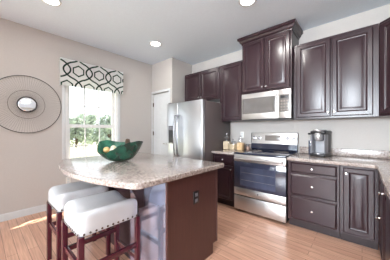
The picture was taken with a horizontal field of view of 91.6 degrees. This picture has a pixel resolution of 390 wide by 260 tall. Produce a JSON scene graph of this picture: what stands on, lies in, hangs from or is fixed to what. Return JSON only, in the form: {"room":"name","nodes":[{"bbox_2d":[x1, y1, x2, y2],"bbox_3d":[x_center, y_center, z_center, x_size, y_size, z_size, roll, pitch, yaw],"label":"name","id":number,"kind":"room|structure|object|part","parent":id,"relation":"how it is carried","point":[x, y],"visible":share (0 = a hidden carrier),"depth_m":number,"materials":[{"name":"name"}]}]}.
{"room":"kitchen","nodes":[
{"label":"kitchen","id":0,"kind":"room"},
{"bbox_2d":[0,18,151,214],"bbox_3d":[-3.584,-0.152,1.613,0.140,2.775,8.880,0,0,41],"label":"wall","id":1,"kind":"structure","parent":0,"point":[29,162],"depth_m":2.90,"materials":[{"name":"beige paint"}]},
{"bbox_2d":[0,204,52,221],"bbox_3d":[-2.046,1.185,3.241,0.014,0.100,3.155,0,0,41],"label":"baseboard","id":2,"kind":"structure","parent":1,"relation":"attached to","point":[24,212],"depth_m":2.73,"materials":[{"name":"white paint"}]},
{"bbox_2d":[0,75,60,132],"bbox_3d":[-2.445,-0.387,2.762,0.048,0.839,0.839,0,0,41],"label":"wall mirror","id":3,"kind":"object","parent":1,"relation":"attached to","point":[26,104],"visible":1,"depth_m":2.75,"materials":[{"name":"metal"}]},
{"bbox_2d":[18,98,35,110],"bbox_3d":[-2.439,-0.390,2.757,0.017,0.208,0.208,-7,-4,41],"label":"mirror glass","id":4,"kind":"object","parent":3,"relation":"attached to","point":[24,104],"depth_m":2.75,"materials":[{"name":"silver mirror"}]},
{"bbox_3d":[-2.438,-0.387,2.756,0.016,0.230,0.230,0,0,41],"label":"frame","id":5,"kind":"part","parent":3,"relation":"part of","materials":[{"name":"metal"}]},
{"bbox_2d":[66,177,70,183],"bbox_3d":[-2.116,0.825,3.165,0.009,0.116,0.072,0,0,41],"label":"wall outlet","id":6,"kind":"object","parent":1,"relation":"attached to","point":[68,179],"visible":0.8,"depth_m":3.16,"materials":[{"name":"white plastic"}]},
{"bbox_2d":[62,85,119,159],"bbox_3d":[-1.889,-0.117,3.509,0.155,1.587,1.005,0,0,41],"label":"window","id":7,"kind":"structure","parent":1,"relation":"in","point":[115,97],"depth_m":3.43,"materials":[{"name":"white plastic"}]},
{"bbox_3d":[-1.932,-0.450,3.547,0.030,0.759,0.833,0,0,41],"label":"sash","id":8,"kind":"part","parent":7,"relation":"part of","materials":[{"name":"clear glass"}]},
{"bbox_3d":[-1.906,0.255,3.524,0.030,0.729,0.833,0,0,41],"label":"sash","id":9,"kind":"part","parent":7,"relation":"part of","materials":[{"name":"white plastic"}]},
{"bbox_2d":[59,57,123,94],"bbox_3d":[-1.816,-0.957,3.433,0.073,0.440,1.069,0,0,41],"label":"window valance","id":10,"kind":"object","parent":1,"relation":"attached to","point":[73,73],"visible":1,"depth_m":3.33,"materials":[{"name":"white fabric"}]},
{"bbox_2d":[152,58,191,153],"bbox_3d":[-0.537,-0.152,4.430,0.705,2.775,0.625,0,0,41],"label":"wall","id":11,"kind":"structure","parent":0,"point":[170,73],"depth_m":4.15,"materials":[{"name":"beige paint"}]},
{"bbox_2d":[152,88,169,155],"bbox_3d":[-0.750,0.165,4.222,0.649,2.140,0.092,0,0,41],"label":"door","id":12,"kind":"structure","parent":11,"relation":"in","point":[161,100],"depth_m":4.26,"materials":[{"name":"white paint"}]},
{"bbox_2d":[0,202,380,259],"bbox_3d":[-1.866,1.295,0.099,4.740,0.120,9.180,0,0,41],"label":"floor","id":13,"kind":"structure","parent":0,"point":[241,234],"depth_m":2.10,"materials":[{"name":"brown wood"}]},
{"bbox_2d":[46,181,110,259],"bbox_3d":[-1.137,0.884,1.863,0.387,0.703,0.449,0,0,41],"label":"bar stool","id":14,"kind":"object","parent":13,"relation":"on","point":[59,195],"visible":0.69,"depth_m":1.78,"materials":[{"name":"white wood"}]},
{"bbox_3d":[-1.403,0.958,1.824,0.036,0.554,0.036,0,0,41],"label":"leg","id":15,"kind":"part","parent":14,"relation":"part of","materials":[{"name":"red wood"}]},
{"bbox_3d":[-1.143,0.958,1.594,0.036,0.554,0.036,0,0,41],"label":"leg","id":16,"kind":"part","parent":14,"relation":"part of","materials":[{"name":"red wood"}]},
{"bbox_3d":[-1.137,0.606,1.863,0.376,0.148,0.438,0,0,41],"label":"seat","id":17,"kind":"part","parent":14,"relation":"part of","materials":[{"name":"white leather"}]},
{"bbox_3d":[-0.871,0.958,1.901,0.036,0.554,0.036,0,0,41],"label":"leg","id":18,"kind":"part","parent":14,"relation":"part of","materials":[{"name":"red wood"}]},
{"bbox_2d":[61,190,140,259],"bbox_3d":[-0.728,0.884,1.485,0.387,0.703,0.449,0,0,41],"label":"bar stool","id":19,"kind":"object","parent":13,"relation":"on","point":[87,215],"visible":1,"depth_m":1.42,"materials":[{"name":"white leather"}]},
{"bbox_3d":[-0.994,0.958,1.446,0.036,0.554,0.036,0,0,41],"label":"leg","id":20,"kind":"part","parent":19,"relation":"part of","materials":[{"name":"red wood"}]},
{"bbox_3d":[-0.733,0.958,1.216,0.036,0.554,0.036,0,0,41],"label":"leg","id":21,"kind":"part","parent":19,"relation":"part of","materials":[{"name":"red wood"}]},
{"bbox_3d":[-0.728,0.606,1.485,0.376,0.148,0.438,0,0,41],"label":"seat","id":22,"kind":"part","parent":19,"relation":"part of","materials":[{"name":"white leather"}]},
{"bbox_3d":[-0.723,0.958,1.753,0.036,0.554,0.036,0,0,41],"label":"leg","id":23,"kind":"part","parent":19,"relation":"part of","materials":[{"name":"red wood"}]},
{"bbox_3d":[-0.593,0.996,1.638,0.308,0.004,0.028,0,0,41],"label":"foot plate","id":24,"kind":"part","parent":19,"relation":"part of","materials":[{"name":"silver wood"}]},
{"bbox_3d":[-0.462,0.958,1.523,0.036,0.554,0.036,0,0,41],"label":"leg","id":25,"kind":"part","parent":19,"relation":"part of","materials":[{"name":"red wood"}]},
{"bbox_2d":[98,169,216,259],"bbox_3d":[-0.636,0.809,2.137,1.539,0.851,0.994,0,0,41],"label":"kitchen island","id":26,"kind":"object","parent":13,"relation":"on","point":[179,217],"visible":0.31,"depth_m":1.64,"materials":[{"name":"brown wood"}]},
{"bbox_3d":[-0.990,0.810,2.153,0.988,0.850,0.011,0,0,41],"label":"panel","id":27,"kind":"part","parent":26,"relation":"part of","materials":[{"name":"brown wood"}]},
{"bbox_2d":[58,152,223,189],"bbox_3d":[-0.704,0.362,2.086,1.645,0.044,1.232,0,0,41],"label":"island countertop","id":28,"kind":"structure","parent":26,"relation":"on","point":[144,170],"depth_m":1.67,"materials":[{"name":"stone"}]},
{"bbox_2d":[97,140,142,161],"bbox_3d":[-0.841,0.222,2.154,0.486,0.235,0.340,0,0,-19],"label":"bowl","id":29,"kind":"object","parent":28,"relation":"on","point":[122,152],"visible":0.98,"depth_m":2.07,"materials":[{"name":"green ceramic"}]},
{"bbox_2d":[103,147,109,152],"bbox_3d":[-0.983,0.209,2.106,0.070,0.069,0.066,0,0,41],"label":"decorative ball","id":30,"kind":"object","parent":29,"relation":"in","point":[106,149],"visible":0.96,"depth_m":2.08,"materials":[{"name":"gold metal"}]},
{"bbox_3d":[-0.422,0.810,1.653,0.520,0.850,0.011,0,0,41],"label":"panel","id":31,"kind":"part","parent":26,"relation":"part of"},
{"bbox_3d":[-0.209,0.760,1.467,0.005,0.748,0.021,0,0,41],"label":"corner trim","id":32,"kind":"part","parent":26,"relation":"part of","materials":[{"name":"brown wood"}]},
{"bbox_3d":[-0.001,0.810,1.721,0.018,0.850,0.671,0,0,41],"label":"panel","id":33,"kind":"part","parent":26,"relation":"part of","materials":[{"name":"brown wood"}]},
{"bbox_2d":[193,190,198,204],"bbox_3d":[0.011,0.603,1.717,0.006,0.115,0.072,0,0,41],"label":"outlet","id":34,"kind":"object","parent":26,"relation":"attached to","point":[195,192],"depth_m":1.71,"materials":[{"name":"brown plastic"}]},
{"bbox_3d":[0.225,0.760,1.959,0.005,0.748,0.021,0,0,41],"label":"corner trim","id":35,"kind":"part","parent":26,"relation":"part of","materials":[{"name":"brown wood"}]},
{"bbox_2d":[167,98,229,161],"bbox_3d":[0.048,0.349,3.646,0.880,1.772,0.946,0,0,41],"label":"refrigerator","id":36,"kind":"object","parent":13,"relation":"on","point":[195,128],"visible":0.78,"depth_m":3.30,"materials":[{"name":"silver metal"}]},
{"bbox_3d":[-0.407,0.309,3.571,0.296,1.652,0.070,0,0,41],"label":"freezer door","id":37,"kind":"part","parent":36,"relation":"part of","materials":[{"name":"silver metal"}]},
{"bbox_3d":[-0.369,0.080,3.438,0.027,0.755,0.082,0,0,41],"label":"handle","id":38,"kind":"part","parent":36,"relation":"part of","materials":[{"name":"silver metal"}]},
{"bbox_3d":[-0.315,0.080,3.390,0.027,0.755,0.082,0,0,41],"label":"handle","id":39,"kind":"part","parent":36,"relation":"part of","materials":[{"name":"silver metal"}]},
{"bbox_3d":[-0.074,0.309,3.278,0.576,1.652,0.070,0,0,41],"label":"fridge door","id":40,"kind":"part","parent":36,"relation":"part of","materials":[{"name":"silver metal"}]},
{"bbox_2d":[213,153,235,206],"bbox_3d":[0.658,0.806,3.340,0.420,0.857,0.676,0,0,41],"label":"base cabinet","id":41,"kind":"object","parent":13,"relation":"on","point":[225,175],"visible":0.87,"depth_m":3.09,"materials":[{"name":"brown wood"}]},
{"bbox_3d":[0.464,0.468,3.116,0.365,0.135,0.020,0,0,41],"label":"drawer","id":42,"kind":"part","parent":41,"relation":"part of","materials":[{"name":"brown wood"}]},
{"bbox_3d":[0.464,0.835,3.116,0.365,0.550,0.020,0,0,41],"label":"door","id":43,"kind":"part","parent":41,"relation":"part of","materials":[{"name":"brown wood"}]},
{"bbox_2d":[211,143,250,154],"bbox_3d":[0.661,0.307,3.345,0.427,0.139,0.663,0,0,41],"label":"countertop","id":44,"kind":"structure","parent":41,"relation":"on","point":[223,151],"depth_m":3.22,"materials":[{"name":"stone"}]},
{"bbox_2d":[223,133,230,148],"bbox_3d":[0.587,0.189,3.482,0.118,0.300,0.118,0,0,33],"label":"storage jar","id":45,"kind":"object","parent":44,"relation":"on","point":[225,143],"visible":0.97,"depth_m":3.44,"materials":[{"name":"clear glass"}]},
{"bbox_2d":[229,139,236,149],"bbox_3d":[0.680,0.241,3.380,0.115,0.195,0.115,0,0,-43],"label":"storage jar","id":46,"kind":"object","parent":44,"relation":"on","point":[231,146],"visible":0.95,"depth_m":3.34,"materials":[{"name":"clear glass"}]},
{"bbox_2d":[237,136,243,150],"bbox_3d":[0.793,0.208,3.300,0.112,0.260,0.112,0,0,36],"label":"storage jar","id":47,"kind":"object","parent":44,"relation":"on","point":[240,145],"visible":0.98,"depth_m":3.26,"materials":[{"name":"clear glass"}]},
{"bbox_2d":[234,133,298,223],"bbox_3d":[1.090,0.632,2.922,0.754,1.205,0.724,0,0,41],"label":"range","id":48,"kind":"object","parent":13,"relation":"on","point":[260,174],"visible":0.98,"depth_m":2.74,"materials":[{"name":"silver metal"}]},
{"bbox_3d":[0.872,0.413,2.675,0.694,0.034,0.063,0,0,41],"label":"door handle","id":49,"kind":"part","parent":48,"relation":"part of","materials":[{"name":"silver metal"}]},
{"bbox_3d":[0.904,1.087,2.712,0.754,0.213,0.041,0,0,41],"label":"storage drawer","id":50,"kind":"part","parent":48,"relation":"part of","materials":[{"name":"silver metal"}]},
{"bbox_3d":[0.906,0.661,2.713,0.754,0.397,0.037,0,0,41],"label":"oven door","id":51,"kind":"part","parent":48,"relation":"part of","materials":[{"name":"black glass"}]},
{"bbox_3d":[0.904,0.408,2.712,0.754,0.106,0.041,0,0,41],"label":"door rail","id":52,"kind":"part","parent":48,"relation":"part of","materials":[{"name":"silver metal"}]},
{"bbox_3d":[0.904,0.914,2.712,0.754,0.105,0.041,0,0,41],"label":"door rail","id":53,"kind":"part","parent":48,"relation":"part of","materials":[{"name":"silver metal"}]},
{"bbox_2d":[234,149,297,157],"bbox_3d":[1.089,0.338,2.921,0.754,0.022,0.607,0,0,41],"label":"cooktop","id":54,"kind":"object","parent":48,"relation":"in","point":[258,153],"depth_m":2.86,"materials":[{"name":"black glass"}]},
{"bbox_3d":[1.303,0.271,3.164,0.746,0.112,0.080,0,0,41],"label":"backguard glass","id":55,"kind":"part","parent":48,"relation":"part of","materials":[{"name":"black glass"}]},
{"bbox_3d":[1.307,0.121,3.169,0.754,0.183,0.067,0,0,41],"label":"control panel","id":56,"kind":"part","parent":48,"relation":"part of","materials":[{"name":"silver metal"}]},
{"bbox_2d":[288,160,339,238],"bbox_3d":[1.600,0.806,2.509,0.537,0.857,0.676,0,0,41],"label":"base cabinet","id":57,"kind":"object","parent":13,"relation":"on","point":[313,188],"visible":0.94,"depth_m":2.26,"materials":[{"name":"brown wood"}]},
{"bbox_3d":[1.410,0.968,2.281,0.478,0.285,0.020,0,0,41],"label":"drawer","id":58,"kind":"part","parent":57,"relation":"part of","materials":[{"name":"brown wood"}]},
{"bbox_3d":[1.410,0.672,2.281,0.478,0.255,0.020,0,0,41],"label":"drawer","id":59,"kind":"part","parent":57,"relation":"part of","materials":[{"name":"brown wood"}]},
{"bbox_3d":[1.410,0.460,2.281,0.478,0.120,0.020,0,0,41],"label":"drawer","id":60,"kind":"part","parent":57,"relation":"part of","materials":[{"name":"brown wood"}]},
{"bbox_2d":[287,146,389,199],"bbox_3d":[1.423,0.307,1.597,1.483,0.139,2.278,0,0,41],"label":"countertop","id":61,"kind":"structure","parent":57,"relation":"on","point":[379,160],"depth_m":2.29,"materials":[{"name":"stone"}]},
{"bbox_2d":[308,130,331,156],"bbox_3d":[1.697,0.160,2.599,0.317,0.357,0.226,0,0,-40],"label":"coffee maker","id":62,"kind":"object","parent":61,"relation":"on","point":[319,145],"visible":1,"depth_m":2.55,"materials":[{"name":"silver plastic"}]},
{"bbox_3d":[1.727,0.020,2.596,0.275,0.051,0.185,0,0,-40],"label":"lid","id":63,"kind":"part","parent":62,"relation":"part of","materials":[{"name":"black plastic"}]},
{"bbox_2d":[340,165,378,249],"bbox_3d":[1.921,0.806,2.226,0.312,0.857,0.676,0,0,41],"label":"base cabinet","id":64,"kind":"object","parent":13,"relation":"on","point":[359,186],"visible":0.82,"depth_m":2.00,"materials":[{"name":"brown wood"}]},
{"bbox_2d":[376,175,383,259],"bbox_3d":[1.830,0.806,1.439,0.664,0.857,0.540,0,0,41],"label":"base cabinet","id":65,"kind":"object","parent":13,"relation":"on","point":[381,186],"visible":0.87,"depth_m":1.60,"materials":[{"name":"brown wood"}]},
{"bbox_3d":[1.619,0.755,1.639,0.020,0.710,0.480,0,0,41],"label":"door","id":66,"kind":"part","parent":65,"relation":"part of","materials":[{"name":"brown wood"}]},
{"bbox_2d":[378,188,389,259],"bbox_3d":[1.443,0.806,1.000,0.664,0.857,0.610,0,0,41],"label":"base cabinet","id":67,"kind":"object","parent":13,"relation":"on","point":[386,199],"visible":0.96,"depth_m":1.27,"materials":[{"name":"brown wood"}]},
{"bbox_3d":[1.226,0.755,1.192,0.020,0.710,0.570,0,0,41],"label":"door","id":68,"kind":"part","parent":67,"relation":"part of","materials":[{"name":"brown wood"}]},
{"bbox_2d":[0,0,389,64],"bbox_3d":[-1.866,-1.600,0.099,4.740,0.120,9.180,0,0,41],"label":"ceiling","id":69,"kind":"structure","parent":0,"point":[192,32],"depth_m":2.64,"materials":[{"name":"white paint"}]},
{"bbox_2d":[42,0,61,5],"bbox_3d":[-1.695,-1.534,2.228,0.210,0.008,0.210,0,0,41],"label":"recessed light","id":70,"kind":"object","parent":69,"relation":"in","point":[50,2],"visible":1,"depth_m":2.26,"materials":[{"name":"white"}]},
{"bbox_2d":[149,41,161,46],"bbox_3d":[-0.695,-1.534,3.339,0.210,0.008,0.210,0,0,41],"label":"recessed light","id":71,"kind":"object","parent":69,"relation":"in","point":[152,43],"visible":1,"depth_m":3.32,"materials":[{"name":"white paint"}]},
{"bbox_2d":[238,0,255,6],"bbox_3d":[0.619,-1.534,2.234,0.210,0.008,0.210,0,0,41],"label":"recessed light","id":72,"kind":"object","parent":69,"relation":"in","point":[245,3],"visible":1,"depth_m":2.26,"materials":[{"name":"white"}]},
{"bbox_2d":[192,4,389,155],"bbox_3d":[1.117,-0.152,3.482,4.720,2.775,0.140,0,0,41],"label":"wall","id":73,"kind":"structure","parent":0,"point":[357,133],"depth_m":2.65,"materials":[{"name":"beige paint"}]},
{"bbox_2d":[185,66,219,101],"bbox_3d":[0.209,-0.905,3.935,0.910,0.610,0.376,0,0,41],"label":"upper cabinet","id":74,"kind":"object","parent":73,"relation":"attached to","point":[205,84],"visible":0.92,"depth_m":3.76,"materials":[{"name":"brown wood"}]},
{"bbox_3d":[-0.054,-0.901,3.972,0.435,0.558,0.020,0,0,41],"label":"door","id":75,"kind":"part","parent":74,"relation":"part of","materials":[{"name":"brown wood"}]},
{"bbox_3d":[0.280,-0.901,3.678,0.435,0.558,0.020,0,0,41],"label":"door","id":76,"kind":"part","parent":74,"relation":"part of","materials":[{"name":"brown wood"}]},
{"bbox_2d":[220,60,248,121],"bbox_3d":[0.747,-0.693,3.482,0.485,1.035,0.344,0,0,41],"label":"upper cabinet","id":77,"kind":"object","parent":73,"relation":"attached to","point":[231,73],"visible":0.57,"depth_m":3.35,"materials":[{"name":"brown wood"}]},
{"bbox_3d":[0.644,-0.689,3.357,0.415,0.983,0.020,0,0,41],"label":"door","id":78,"kind":"part","parent":77,"relation":"part of","materials":[{"name":"brown wood"}]},
{"bbox_2d":[237,19,302,94],"bbox_3d":[1.181,-1.062,3.027,0.878,0.925,0.453,0,0,41],"label":"upper cabinet","id":79,"kind":"object","parent":73,"relation":"attached to","point":[267,54],"visible":0.98,"depth_m":2.84,"materials":[{"name":"brown wood"}]},
{"bbox_3d":[0.927,-1.024,3.014,0.353,0.803,0.020,0,0,41],"label":"door","id":80,"kind":"part","parent":79,"relation":"part of","materials":[{"name":"brown wood"}]},
{"bbox_2d":[242,88,293,121],"bbox_3d":[1.172,-0.383,3.015,0.754,0.425,0.482,0,0,41],"label":"microwave","id":81,"kind":"object","parent":79,"relation":"attached to","point":[276,105],"visible":0.98,"depth_m":2.83,"materials":[{"name":"silver metal"}]},
{"bbox_3d":[0.996,-0.390,2.941,0.589,0.411,0.029,0,0,41],"label":"door","id":82,"kind":"part","parent":81,"relation":"part of","materials":[{"name":"silver metal"}]},
{"bbox_3d":[1.171,-0.395,2.731,0.023,0.301,0.054,0,0,41],"label":"handle","id":83,"kind":"part","parent":81,"relation":"part of","materials":[{"name":"silver metal"}]},
{"bbox_3d":[1.280,-0.390,2.691,0.163,0.411,0.029,0,0,41],"label":"control panel","id":84,"kind":"part","parent":81,"relation":"part of","materials":[{"name":"silver metal"}]},
{"bbox_3d":[1.180,-1.470,3.026,0.878,0.110,0.451,0,0,41],"label":"crown moulding","id":85,"kind":"part","parent":79,"relation":"part of","materials":[{"name":"brown wood"}]},
{"bbox_3d":[1.200,-1.024,2.773,0.353,0.803,0.020,0,0,41],"label":"door","id":86,"kind":"part","parent":79,"relation":"part of","materials":[{"name":"brown wood"}]},
{"bbox_2d":[294,23,378,119],"bbox_3d":[1.822,-0.688,2.513,0.875,1.045,0.376,0,0,41],"label":"upper cabinet","id":87,"kind":"object","parent":73,"relation":"attached to","point":[336,76],"visible":1,"depth_m":2.36,"materials":[{"name":"brown wood"}]},
{"bbox_3d":[1.576,-0.683,2.536,0.390,0.993,0.020,0,0,41],"label":"door","id":88,"kind":"part","parent":87,"relation":"part of","materials":[{"name":"brown wood"}]},
{"bbox_3d":[1.875,-0.683,2.272,0.383,0.993,0.020,0,0,41],"label":"door","id":89,"kind":"part","parent":87,"relation":"part of","materials":[{"name":"brown wood"}]},
{"bbox_2d":[299,146,389,158],"bbox_3d":[1.427,0.288,1.600,1.481,0.100,2.268,0,0,41],"label":"backsplash","id":90,"kind":"structure","parent":73,"relation":"attached to","point":[383,154],"depth_m":2.47,"materials":[{"name":"stone"}]},
{"bbox_2d":[378,17,389,117],"bbox_3d":[2.301,-0.688,1.931,0.607,1.045,0.616,0,0,41],"label":"upper cabinet","id":91,"kind":"object","parent":73,"relation":"attached to","point":[384,26],"visible":0.94,"depth_m":2.05,"materials":[{"name":"brown wood"}]},
{"label":"outside","id":92,"kind":"structure","parent":0,"visible":0},
{"bbox_2d":[70,140,96,156],"bbox_3d":[-17.332,2.660,28.612,56.155,0.150,70.000,0,0,41],"label":"ground","id":93,"kind":"structure","parent":92,"point":[73,140],"depth_m":36.29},
{"bbox_2d":[69,113,93,147],"bbox_3d":[-13.343,0.259,21.194,3.029,4.664,3.563,0,0,41],"label":"tree","id":94,"kind":"object","parent":93,"relation":"on","point":[76,133],"visible":0.49,"depth_m":20.94,"materials":[{"name":"green plant"}]},
{"bbox_2d":[70,145,100,157],"bbox_3d":[-6.511,1.745,13.739,0.160,1.680,14.000,0,0,41],"label":"fence","id":95,"kind":"object","parent":93,"relation":"on","point":[75,152],"visible":0.04,"depth_m":12.64,"materials":[{"name":"white"}]},
{"bbox_2d":[80,112,97,149],"bbox_3d":[-15.447,-0.020,26.423,3.037,5.219,3.368,0,0,41],"label":"tree","id":96,"kind":"object","parent":93,"relation":"on","point":[93,117],"visible":0.23,"depth_m":26.54,"materials":[{"name":"green plant"}]},
{"bbox_2d":[92,114,111,145],"bbox_3d":[-10.184,0.303,21.883,2.812,4.574,3.030,0,0,41],"label":"tree","id":97,"kind":"object","parent":93,"relation":"on","point":[105,133],"visible":0.43,"depth_m":21.29,"materials":[{"name":"green plant"}]}
]}

